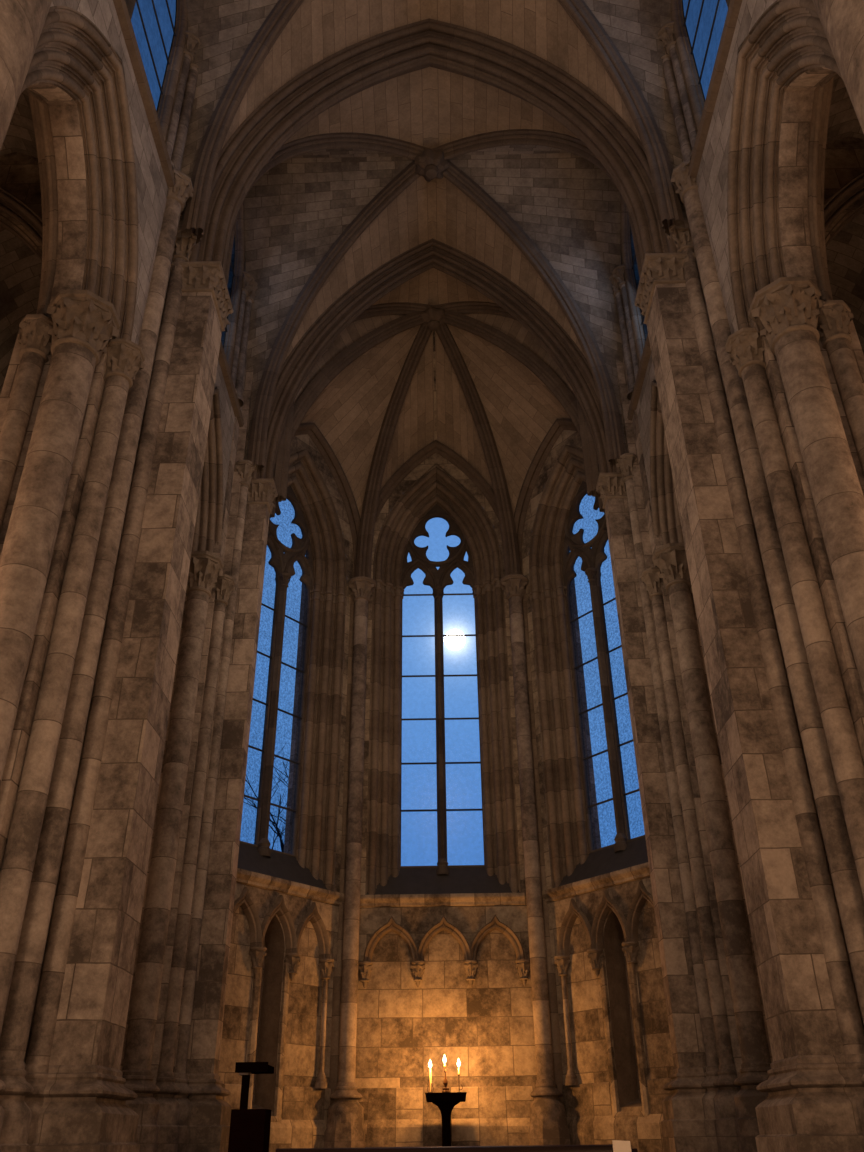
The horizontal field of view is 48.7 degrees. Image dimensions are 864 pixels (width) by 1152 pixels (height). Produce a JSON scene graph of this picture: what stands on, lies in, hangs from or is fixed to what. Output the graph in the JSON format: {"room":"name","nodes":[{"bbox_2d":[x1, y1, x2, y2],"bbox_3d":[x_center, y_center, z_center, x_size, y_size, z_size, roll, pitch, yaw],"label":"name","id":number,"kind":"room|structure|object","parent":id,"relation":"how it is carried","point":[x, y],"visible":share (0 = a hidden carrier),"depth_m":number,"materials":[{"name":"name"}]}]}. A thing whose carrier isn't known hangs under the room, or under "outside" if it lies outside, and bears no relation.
{"room":"church","nodes":[
{"label":"church","id":0,"kind":"room"},
{"bbox_2d":[0,90,41,394],"bbox_3d":[-5.194,-6.082,8.668,2.500,1.800,16.600,-1,-31,0],"label":"ceiling","id":1,"kind":"structure","parent":0,"point":[20,267],"depth_m":13.11,"materials":[{"name":"beige stone"}]},
{"bbox_2d":[0,152,41,261],"bbox_3d":[-5.098,-0.146,8.936,2.900,11.950,0.560,-1,-31,0],"label":"arch","id":2,"kind":"object","parent":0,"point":[20,189],"visible":0.23,"depth_m":11.33,"materials":[{"name":"stone"}]},
{"bbox_2d":[50,0,170,396],"bbox_3d":[-3.001,-4.077,8.843,0.001,2.760,4.800,-1,-31,0],"label":"wall","id":3,"kind":"structure","parent":0,"point":[152,189],"depth_m":9.80,"materials":[{"name":"beige stone"}]},
{"bbox_2d":[113,0,183,214],"bbox_3d":[-2.983,-5.253,9.537,0.105,0.170,4.800,-1,-31,0],"label":"string course","id":4,"kind":"object","parent":3,"relation":"attached to","point":[122,12],"visible":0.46,"depth_m":9.84,"materials":[{"name":"stone"}]},
{"bbox_2d":[166,31,200,170],"bbox_3d":[-3.050,-5.657,11.409,0.330,2.430,0.330,-1,-31,0],"label":"shaft","id":5,"kind":"object","parent":4,"relation":"on","point":[193,41],"visible":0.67,"depth_m":11.52,"materials":[{"name":"stone"}]},
{"bbox_2d":[171,63,198,176],"bbox_3d":[-2.988,-5.574,11.550,0.330,2.430,0.330,-1,-31,0],"label":"shaft","id":6,"kind":"object","parent":4,"relation":"on","point":[179,145],"visible":0.46,"depth_m":11.44,"materials":[{"name":"stone"}]},
{"bbox_2d":[166,55,184,170],"bbox_3d":[-3.071,-7.323,10.761,0.001,4.780,4.800,-1,-31,0],"label":"wall","id":7,"kind":"structure","parent":0,"point":[184,55],"depth_m":11.44,"materials":[{"name":"beige stone"}]},
{"bbox_2d":[125,0,187,142],"bbox_3d":[-3.161,-6.900,10.513,0.190,3.802,2.700,-1,-31,0],"label":"window","id":8,"kind":"structure","parent":7,"relation":"in","point":[159,26],"depth_m":11.16,"materials":[{"name":"glass"}]},
{"bbox_2d":[214,361,234,510],"bbox_3d":[-2.943,-1.916,12.502,0.001,2.760,3.700,-1,-31,0],"label":"wall","id":9,"kind":"structure","parent":0,"point":[227,414],"depth_m":13.56,"materials":[{"name":"beige stone"}]},
{"bbox_2d":[218,342,243,426],"bbox_3d":[-2.925,-3.092,13.196,0.105,0.170,3.700,-1,-31,0],"label":"string course","id":10,"kind":"object","parent":9,"relation":"attached to","point":[222,359],"visible":0.25,"depth_m":13.71,"materials":[{"name":"stone"}]},
{"bbox_2d":[231,271,254,394],"bbox_3d":[-2.999,-3.714,14.697,0.330,2.430,0.330,-1,-31,0],"label":"shaft","id":11,"kind":"object","parent":10,"relation":"on","point":[248,280],"visible":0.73,"depth_m":14.83,"materials":[{"name":"stone"}]},
{"bbox_2d":[235,282,257,406],"bbox_3d":[-2.936,-3.626,14.848,0.330,2.430,0.330,-1,-31,0],"label":"shaft","id":12,"kind":"object","parent":10,"relation":"on","point":[251,294],"visible":0.62,"depth_m":14.79,"materials":[{"name":"stone"}]},
{"bbox_2d":[231,214,245,373],"bbox_3d":[-3.014,-5.162,14.420,0.001,4.780,3.700,-1,-31,0],"label":"wall","id":13,"kind":"structure","parent":0,"point":[244,214],"depth_m":15.30,"materials":[{"name":"beige stone"}]},
{"bbox_2d":[221,201,244,374],"bbox_3d":[-3.103,-4.724,14.221,0.190,3.826,1.740,-1,-31,0],"label":"window","id":14,"kind":"structure","parent":13,"relation":"in","point":[228,338],"depth_m":14.96,"materials":[{"name":"stone"}]},
{"bbox_2d":[218,907,333,1117],"bbox_3d":[-2.133,6.129,12.149,0.001,4.350,2.851,-23,-37,32],"label":"wall","id":15,"kind":"structure","parent":0,"point":[302,1051],"depth_m":12.57,"materials":[{"name":"beige stone"}]},
{"bbox_2d":[247,915,289,1121],"bbox_3d":[-2.248,5.758,12.501,0.425,2.490,0.620,-23,-37,32],"label":"wall niche","id":16,"kind":"object","parent":15,"relation":"attached to","point":[264,1032],"visible":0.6,"depth_m":12.51,"materials":[{"name":"stone"}]},
{"bbox_2d":[222,1084,330,1151],"bbox_3d":[-2.098,7.188,11.503,0.115,1.870,2.751,-23,-37,32],"label":"baseboard","id":17,"kind":"structure","parent":15,"relation":"attached to","point":[303,1124],"depth_m":12.20,"materials":[{"name":"beige stone"}]},
{"bbox_2d":[233,882,338,1088],"bbox_3d":[-2.096,5.356,12.562,0.278,2.400,2.750,-23,-37,33],"label":"arcade","id":18,"kind":"object","parent":15,"relation":"attached to","point":[259,905],"visible":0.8,"depth_m":13.05,"materials":[{"name":"stone"}]},
{"bbox_2d":[290,434,353,891],"bbox_3d":[-2.167,0.151,15.644,0.001,9.500,2.851,-23,-37,32],"label":"wall","id":19,"kind":"structure","parent":0,"point":[299,442],"depth_m":16.75,"materials":[{"name":"beige stone"}]},
{"bbox_2d":[236,868,344,904],"bbox_3d":[-2.093,4.269,13.189,0.120,0.170,2.671,-23,-37,32],"label":"string course","id":20,"kind":"object","parent":19,"relation":"attached to","point":[247,877],"visible":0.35,"depth_m":13.26,"materials":[{"name":"beige stone"}]},
{"bbox_2d":[237,423,360,890],"bbox_3d":[-2.335,0.862,15.388,0.790,8.058,2.810,-23,-37,32],"label":"window","id":21,"kind":"structure","parent":19,"relation":"in","point":[308,857],"depth_m":15.45,"materials":[{"name":"stone"}]},
{"bbox_2d":[176,0,688,261],"bbox_3d":[-0.043,-6.732,10.422,5.740,4.954,4.100,-1,-31,0],"label":"ceiling","id":22,"kind":"structure","parent":0,"point":[318,29],"depth_m":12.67,"materials":[{"name":"beige stone"}]},
{"bbox_2d":[181,0,303,243],"bbox_3d":[-1.422,-6.370,11.287,3.439,4.580,0.220,-20,-36,30],"label":"rib","id":23,"kind":"object","parent":22,"relation":"attached to","point":[210,149],"visible":0.99,"depth_m":11.76,"materials":[{"name":"stone"}]},
{"bbox_2d":[557,0,683,235],"bbox_3d":[1.357,-6.414,11.270,3.439,4.580,0.220,18,-36,-29],"label":"rib","id":24,"kind":"object","parent":22,"relation":"attached to","point":[668,201],"visible":0.99,"depth_m":11.71,"materials":[{"name":"stone"}]},
{"bbox_2d":[283,67,585,363],"bbox_3d":[0.015,-4.490,14.022,5.680,5.154,3.180,-1,-31,0],"label":"ceiling","id":25,"kind":"structure","parent":0,"point":[429,107],"depth_m":15.40,"materials":[{"name":"beige stone"}]},
{"bbox_2d":[224,133,425,284],"bbox_3d":[-1.397,-5.055,13.513,3.106,4.580,0.220,12,-33,-21],"label":"rib","id":26,"kind":"object","parent":25,"relation":"attached to","point":[307,144],"visible":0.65,"depth_m":14.25,"materials":[{"name":"stone"}]},
{"bbox_2d":[247,160,419,472],"bbox_3d":[-1.324,-4.148,14.704,3.284,4.929,0.220,-18,-35,27],"label":"rib","id":27,"kind":"object","parent":25,"relation":"attached to","point":[394,188],"visible":0.98,"depth_m":15.25,"materials":[{"name":"stone"}]},
{"bbox_2d":[415,148,449,181],"bbox_3d":[0.002,-6.471,15.088,0.556,0.410,0.564,-1,-31,0],"label":"boss","id":28,"kind":"object","parent":25,"relation":"attached to","point":[430,164],"visible":1,"depth_m":14.96,"materials":[{"name":"stone"}]},
{"bbox_2d":[443,160,624,466],"bbox_3d":[1.373,-4.192,14.688,3.284,4.929,0.220,16,-35,-27],"label":"rib","id":29,"kind":"object","parent":25,"relation":"attached to","point":[480,197],"visible":0.98,"depth_m":15.23,"materials":[{"name":"stone"}]},
{"bbox_2d":[431,129,641,277],"bbox_3d":[1.403,-5.100,13.496,3.106,4.580,0.220,-14,-33,22],"label":"rib","id":30,"kind":"object","parent":25,"relation":"attached to","point":[552,139],"visible":0.57,"depth_m":14.24,"materials":[{"name":"stone"}]},
{"bbox_2d":[244,145,627,459],"bbox_3d":[0.016,-4.493,14.140,6.060,4.920,2.980,-1,-31,0],"label":"ceiling","id":31,"kind":"structure","parent":0,"point":[566,204],"depth_m":15.37,"materials":[{"name":"beige stone"}]},
{"bbox_2d":[273,268,599,518],"bbox_3d":[0.062,-2.710,16.978,6.203,5.136,2.720,-1,-31,0],"label":"ceiling","id":32,"kind":"structure","parent":0,"point":[520,409],"depth_m":17.59,"materials":[{"name":"beige stone"}]},
{"bbox_2d":[269,309,426,518],"bbox_3d":[-1.281,-2.973,16.447,2.924,4.976,0.220,5,-31,-9],"label":"rib","id":33,"kind":"object","parent":32,"relation":"attached to","point":[394,327],"visible":0.62,"depth_m":16.81,"materials":[{"name":"stone"}]},
{"bbox_2d":[273,302,433,501],"bbox_3d":[-1.206,-3.103,16.280,2.719,4.930,0.220,10,-32,-17],"label":"rib","id":34,"kind":"object","parent":32,"relation":"attached to","point":[395,308],"visible":0.5,"depth_m":15.28,"materials":[{"name":"stone"}]},
{"bbox_2d":[356,325,431,577],"bbox_3d":[-0.555,-2.462,17.273,0.240,5.021,2.207,23,-38,-34],"label":"rib","id":35,"kind":"object","parent":32,"relation":"attached to","point":[372,492],"visible":0.94,"depth_m":17.56,"materials":[{"name":"stone"}]},
{"bbox_2d":[420,307,444,331],"bbox_3d":[0.047,-4.758,17.792,0.575,0.410,0.583,-1,-31,0],"label":"boss","id":36,"kind":"object","parent":32,"relation":"attached to","point":[433,317],"visible":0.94,"depth_m":17.64,"materials":[{"name":"stone"}]},
{"bbox_2d":[433,331,436,439],"bbox_3d":[0.053,-3.724,18.156,0.050,1.933,1.737,-1,-31,0],"label":"rib","id":37,"kind":"object","parent":32,"relation":"attached to","point":[434,348],"visible":0.83,"depth_m":18.15,"materials":[{"name":"beige stone"}]},
{"bbox_2d":[436,324,519,575],"bbox_3d":[0.691,-2.482,17.265,0.240,5.021,2.207,-25,-38,35],"label":"rib","id":38,"kind":"object","parent":32,"relation":"attached to","point":[502,498],"visible":0.94,"depth_m":17.54,"materials":[{"name":"stone"}]},
{"bbox_2d":[434,301,598,496],"bbox_3d":[1.308,-3.144,16.264,2.719,4.930,0.220,-12,-32,18],"label":"rib","id":39,"kind":"object","parent":32,"relation":"attached to","point":[463,307],"visible":0.49,"depth_m":15.26,"materials":[{"name":"stone"}]},
{"bbox_2d":[442,310,604,512],"bbox_3d":[1.390,-3.015,16.431,2.924,4.976,0.220,-7,-31,10],"label":"rib","id":40,"kind":"object","parent":32,"relation":"attached to","point":[476,327],"visible":0.68,"depth_m":16.79,"materials":[{"name":"stone"}]},
{"bbox_2d":[360,453,525,894],"bbox_3d":[0.114,0.665,16.563,2.940,9.500,0.001,-1,-31,0],"label":"wall","id":41,"kind":"structure","parent":0,"point":[435,459],"depth_m":16.28,"materials":[{"name":"beige stone"}]},
{"bbox_2d":[355,440,520,894],"bbox_3d":[0.122,1.235,16.488,2.900,8.483,0.790,-1,-31,0],"label":"window","id":42,"kind":"structure","parent":41,"relation":"in","point":[436,494],"depth_m":16.12,"materials":[{"name":"stone"}]},
{"bbox_2d":[360,893,526,906],"bbox_3d":[0.165,4.778,14.098,2.760,0.170,0.120,-1,-31,0],"label":"string course","id":43,"kind":"object","parent":41,"relation":"attached to","point":[459,899],"visible":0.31,"depth_m":14.07,"materials":[{"name":"beige stone"}]},
{"bbox_2d":[355,930,536,1087],"bbox_3d":[0.188,6.653,13.084,2.940,4.350,0.001,-1,-31,0],"label":"wall","id":44,"kind":"structure","parent":0,"point":[488,1025],"depth_m":13.35,"materials":[{"name":"beige stone"}]},
{"bbox_2d":[358,905,529,987],"bbox_3d":[0.171,5.327,13.797,2.840,1.140,0.246,-1,-31,0],"label":"arcade","id":45,"kind":"object","parent":44,"relation":"attached to","point":[417,925],"visible":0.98,"depth_m":13.90,"materials":[{"name":"stone"}]},
{"bbox_2d":[357,1086,534,1146],"bbox_3d":[0.201,7.706,12.429,2.840,1.870,0.115,-1,-31,0],"label":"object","id":46,"kind":"structure","parent":44,"relation":"attached to","point":[493,1115],"depth_m":12.72,"materials":[{"name":"beige stone"}]},
{"bbox_2d":[522,430,673,1113],"bbox_3d":[2.409,1.958,14.523,1.795,13.850,2.277,-1,-31,0],"label":"wall","id":47,"kind":"structure","parent":0,"point":[588,1043],"depth_m":12.77,"materials":[{"name":"beige stone"}]},
{"bbox_2d":[514,419,647,887],"bbox_3d":[2.553,0.783,15.357,0.790,8.058,2.810,21,-37,-32],"label":"window","id":48,"kind":"structure","parent":47,"relation":"in","point":[576,853],"depth_m":15.41,"materials":[{"name":"stone"}]},
{"bbox_2d":[542,862,649,902],"bbox_3d":[2.393,4.197,13.161,0.120,0.170,2.671,21,-37,-32],"label":"string course","id":49,"kind":"object","parent":47,"relation":"attached to","point":[639,871],"visible":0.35,"depth_m":13.23,"materials":[{"name":"beige stone"}]},
{"bbox_2d":[548,876,653,1085],"bbox_3d":[2.423,5.284,12.534,0.278,2.400,2.750,21,-37,-33],"label":"arcade","id":50,"kind":"object","parent":47,"relation":"attached to","point":[627,900],"visible":0.77,"depth_m":13.02,"materials":[{"name":"stone"}]},
{"bbox_2d":[562,1078,670,1151],"bbox_3d":[2.471,7.114,11.475,0.115,1.870,2.751,21,-37,-32],"label":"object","id":51,"kind":"structure","parent":47,"relation":"attached to","point":[590,1121],"depth_m":11.99,"materials":[{"name":"beige stone"}]},
{"bbox_2d":[599,911,649,1117],"bbox_3d":[2.587,5.680,12.471,0.425,2.490,0.620,21,-37,-32],"label":"wall niche","id":52,"kind":"object","parent":47,"relation":"attached to","point":[631,1071],"visible":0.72,"depth_m":12.41,"materials":[{"name":"stone"}]},
{"bbox_2d":[620,194,638,368],"bbox_3d":[3.026,-5.258,14.382,0.001,4.780,3.700,-1,-31,0],"label":"wall","id":53,"kind":"structure","parent":0,"point":[620,194],"depth_m":15.29,"materials":[{"name":"beige stone"}]},
{"bbox_2d":[620,196,647,366],"bbox_3d":[3.126,-4.824,14.182,0.190,3.826,1.740,-1,-31,0],"label":"window","id":54,"kind":"structure","parent":53,"relation":"in","point":[631,273],"depth_m":14.91,"materials":[{"name":"stone"}]},
{"bbox_2d":[636,354,655,507],"bbox_3d":[3.036,-2.012,12.465,0.001,2.760,3.700,-1,-31,0],"label":"wall","id":55,"kind":"structure","parent":0,"point":[644,403],"depth_m":13.52,"materials":[{"name":"beige stone"}]},
{"bbox_2d":[627,333,650,419],"bbox_3d":[2.989,-3.187,13.160,0.105,0.170,3.700,-1,-31,0],"label":"string course","id":56,"kind":"object","parent":55,"relation":"attached to","point":[646,354],"visible":0.25,"depth_m":13.67,"materials":[{"name":"stone"}]},
{"bbox_2d":[609,275,634,400],"bbox_3d":[3.003,-3.722,14.811,0.330,2.430,0.330,-1,-31,0],"label":"shaft","id":57,"kind":"object","parent":56,"relation":"on","point":[617,294],"visible":0.53,"depth_m":14.74,"materials":[{"name":"stone"}]},
{"bbox_2d":[612,264,638,389],"bbox_3d":[3.061,-3.812,14.660,0.330,2.430,0.330,-1,-31,0],"label":"shaft","id":58,"kind":"object","parent":56,"relation":"on","point":[618,272],"visible":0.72,"depth_m":14.78,"materials":[{"name":"stone"}]},
{"bbox_2d":[675,47,696,161],"bbox_3d":[2.968,-7.419,10.723,0.001,4.780,4.800,-1,-31,0],"label":"wall","id":59,"kind":"structure","parent":0,"point":[675,47],"depth_m":11.46,"materials":[{"name":"beige stone"}]},
{"bbox_2d":[670,0,729,132],"bbox_3d":[3.068,-7.000,10.474,0.190,3.802,2.700,-1,-31,0],"label":"window","id":60,"kind":"structure","parent":59,"relation":"in","point":[698,25],"depth_m":11.13,"materials":[{"name":"glass"}]},
{"bbox_2d":[694,0,775,385],"bbox_3d":[2.978,-4.173,8.806,0.001,2.760,4.800,-1,-31,0],"label":"wall","id":61,"kind":"structure","parent":0,"point":[712,175],"depth_m":9.82,"materials":[{"name":"beige stone"}]},
{"bbox_2d":[681,0,741,205],"bbox_3d":[2.931,-5.348,9.500,0.105,0.170,4.800,-1,-31,0],"label":"string course","id":62,"kind":"object","parent":61,"relation":"attached to","point":[735,5],"visible":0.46,"depth_m":9.86,"materials":[{"name":"stone"}]},
{"bbox_2d":[661,51,691,166],"bbox_3d":[2.951,-5.669,11.513,0.330,2.430,0.330,-1,-31,0],"label":"shaft","id":63,"kind":"object","parent":62,"relation":"on","point":[679,119],"visible":0.5,"depth_m":11.40,"materials":[{"name":"stone"}]},
{"bbox_2d":[658,21,696,158],"bbox_3d":[3.009,-5.754,11.371,0.330,2.430,0.330,-1,-31,0],"label":"shaft","id":64,"kind":"object","parent":62,"relation":"on","point":[666,34],"visible":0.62,"depth_m":11.49,"materials":[{"name":"stone"}]},
{"bbox_2d":[824,136,863,246],"bbox_3d":[5.201,-0.312,8.871,2.900,11.950,0.560,-1,-31,0],"label":"arch","id":65,"kind":"object","parent":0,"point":[844,159],"visible":0.16,"depth_m":11.28,"materials":[{"name":"stone"}]},
{"bbox_2d":[826,74,863,353],"bbox_3d":[5.104,-6.247,8.604,2.500,1.800,16.600,-1,-31,0],"label":"ceiling","id":66,"kind":"structure","parent":0,"point":[845,251],"depth_m":12.97,"materials":[{"name":"beige stone"}]},
{"label":"floor","id":67,"kind":"structure","parent":0,"visible":0},
{"bbox_2d":[0,0,51,150],"bbox_3d":[-3.140,-3.510,5.839,1.560,14.550,2.400,-1,-31,0],"label":"pier","id":68,"kind":"object","parent":67,"relation":"on","point":[22,22],"visible":1,"depth_m":5.80,"materials":[{"name":"stone"}]},
{"bbox_2d":[0,170,232,1151],"bbox_3d":[-3.049,0.439,8.848,1.578,10.810,3.450,-1,-31,0],"label":"pier","id":69,"kind":"object","parent":67,"relation":"on","point":[100,477],"visible":0.98,"depth_m":7.85,"materials":[{"name":"stone"}]},
{"bbox_2d":[20,6,138,340],"bbox_3d":[-3.462,-3.965,8.691,0.945,2.423,2.960,-1,-31,0],"label":"arch","id":70,"kind":"object","parent":69,"relation":"on","point":[75,84],"visible":0.74,"depth_m":9.15,"materials":[{"name":"beige stone"}]},
{"bbox_2d":[192,387,222,552],"bbox_3d":[-3.400,-1.608,12.618,0.945,2.357,2.280,-1,-31,0],"label":"arch","id":71,"kind":"object","parent":69,"relation":"on","point":[208,525],"visible":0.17,"depth_m":13.16,"materials":[{"name":"beige stone"}]},
{"bbox_2d":[187,19,678,271],"bbox_3d":[-0.011,-5.546,12.451,5.720,4.976,0.660,-1,-31,0],"label":"arch","id":72,"kind":"object","parent":69,"relation":"on","point":[367,63],"visible":0.88,"depth_m":12.71,"materials":[{"name":"stone"}]},
{"bbox_2d":[120,342,277,1151],"bbox_3d":[-3.013,0.748,13.049,1.588,14.550,2.050,-1,-31,0],"label":"pier","id":73,"kind":"object","parent":67,"relation":"on","point":[170,1059],"visible":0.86,"depth_m":11.13,"materials":[{"name":"stone"}]},
{"bbox_2d":[251,238,621,478],"bbox_3d":[0.040,-3.553,15.594,5.540,5.140,0.560,-1,-31,0],"label":"arch","id":74,"kind":"object","parent":73,"relation":"on","point":[432,253],"visible":0.98,"depth_m":15.78,"materials":[{"name":"stone"}]},
{"bbox_2d":[228,1062,273,1151],"bbox_3d":[-1.489,4.917,7.628,0.350,1.825,0.365,-1,-31,0],"label":"lectern","id":75,"kind":"object","parent":67,"relation":"on","point":[249,1128],"visible":1,"depth_m":7.76,"materials":[{"name":"black wood"}]},
{"bbox_2d":[324,576,375,1147],"bbox_3d":[-1.180,4.280,14.239,0.526,9.640,0.512,-1,-31,0],"label":"shaft","id":76,"kind":"object","parent":67,"relation":"on","point":[345,1117],"visible":1,"depth_m":13.86,"materials":[{"name":"stone"}]},
{"bbox_2d":[425,1092,466,1146],"bbox_3d":[0.190,7.492,11.973,0.534,1.775,0.480,-1,-31,0],"label":"candle stand","id":77,"kind":"object","parent":67,"relation":"on","point":[445,1101],"visible":1,"depth_m":12.23,"materials":[{"name":"brown wood"}]},
{"bbox_2d":[442,1066,449,1091],"bbox_3d":[0.179,6.594,12.503,0.104,0.310,0.104,-1,-31,0],"label":"candlestick","id":78,"kind":"object","parent":77,"relation":"on","point":[445,1081],"visible":0.96,"depth_m":12.46,"materials":[{"name":"brown metal"}]},
{"bbox_3d":[-0.020,6.681,12.456,0.087,0.116,0.090,-1,-31,0],"label":"candlestick","id":79,"kind":"object","parent":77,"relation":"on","visible":0},
{"bbox_2d":[429,1060,431,1091],"bbox_3d":[-0.022,6.552,12.531,0.044,0.384,0.044,-1,-31,0],"label":"candle","id":80,"kind":"object","parent":79,"relation":"on","point":[430,1063],"visible":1,"depth_m":12.52,"materials":[{"name":"beige wax"}]},
{"bbox_3d":[0.361,6.632,12.478,0.078,0.215,0.064,-1,-31,0],"label":"candlestick","id":81,"kind":"object","parent":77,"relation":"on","visible":0},
{"bbox_2d":[457,1058,459,1073],"bbox_3d":[0.352,6.456,12.582,0.044,0.197,0.044,-1,-31,0],"label":"candle","id":82,"kind":"object","parent":81,"relation":"on","point":[458,1061],"visible":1,"depth_m":12.57,"materials":[{"name":"beige wax"}]},
{"bbox_2d":[276,1144,637,1151],"bbox_3d":[0.126,3.695,4.999,1.970,1.220,0.550,-1,-31,0],"label":"wooden pew","id":83,"kind":"object","parent":67,"relation":"on","point":[608,1147],"visible":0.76,"depth_m":5.12,"materials":[{"name":"brown wood"}]},
{"bbox_2d":[612,1140,630,1151],"bbox_3d":[1.017,3.153,5.025,0.100,0.320,0.027,-1,-31,0],"label":"card","id":84,"kind":"object","parent":83,"relation":"on","point":[618,1146],"visible":1,"depth_m":5.10,"materials":[{"name":"beige paper"}]},
{"bbox_2d":[500,574,569,1144],"bbox_3d":[1.494,4.237,14.223,0.526,9.640,0.512,-1,-31,0],"label":"shaft","id":85,"kind":"object","parent":67,"relation":"on","point":[548,1120],"visible":0.98,"depth_m":13.83,"materials":[{"name":"stone"}]},
{"bbox_2d":[596,337,772,1151],"bbox_3d":[3.198,0.648,13.011,1.588,14.550,2.050,-1,-31,0],"label":"pier","id":86,"kind":"object","parent":67,"relation":"on","point":[720,1042],"visible":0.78,"depth_m":11.09,"materials":[{"name":"stone"}]},
{"bbox_2d":[634,161,863,1151],"bbox_3d":[3.172,0.339,8.809,1.578,10.810,3.450,-1,-31,0],"label":"pier","id":87,"kind":"object","parent":67,"relation":"on","point":[767,463],"visible":0.97,"depth_m":7.95,"materials":[{"name":"stone"}]},
{"bbox_2d":[650,379,683,545],"bbox_3d":[3.503,-1.719,12.575,0.945,2.357,2.280,-1,-31,0],"label":"arch","id":88,"kind":"object","parent":87,"relation":"on","point":[665,513],"visible":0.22,"depth_m":13.13,"materials":[{"name":"beige stone"}]},
{"bbox_2d":[727,0,842,329],"bbox_3d":[3.441,-4.076,8.648,0.945,2.423,2.960,-1,-31,0],"label":"arch","id":89,"kind":"object","parent":87,"relation":"on","point":[786,67],"visible":0.74,"depth_m":9.11,"materials":[{"name":"beige stone"}]},
{"bbox_2d":[812,0,863,132],"bbox_3d":[3.099,-3.610,5.800,1.560,14.550,2.400,-1,-31,0],"label":"wall","id":90,"kind":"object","parent":67,"relation":"on","point":[842,21],"visible":1,"depth_m":5.72,"materials":[{"name":"stone"}]},
{"label":"outside","id":91,"kind":"structure","parent":0,"visible":0},
{"bbox_2d":[444,629,464,649],"bbox_3d":[9.557,26.682,398.995,8.800,8.800,8.800,-1,-31,0],"label":"moon","id":92,"kind":"object","parent":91,"point":[453,642],"visible":0.96,"depth_m":395.90,"materials":[{"name":"white"}]},
{"label":"ground","id":93,"kind":"structure","parent":0,"visible":0},
{"bbox_2d":[243,745,289,851],"bbox_3d":[-7.075,11.070,28.364,12.312,12.482,6.725,-15,-34,23],"label":"bare tree","id":94,"kind":"object","parent":93,"relation":"on","point":[278,832],"visible":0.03,"depth_m":28.29,"materials":[{"name":"black plant"}]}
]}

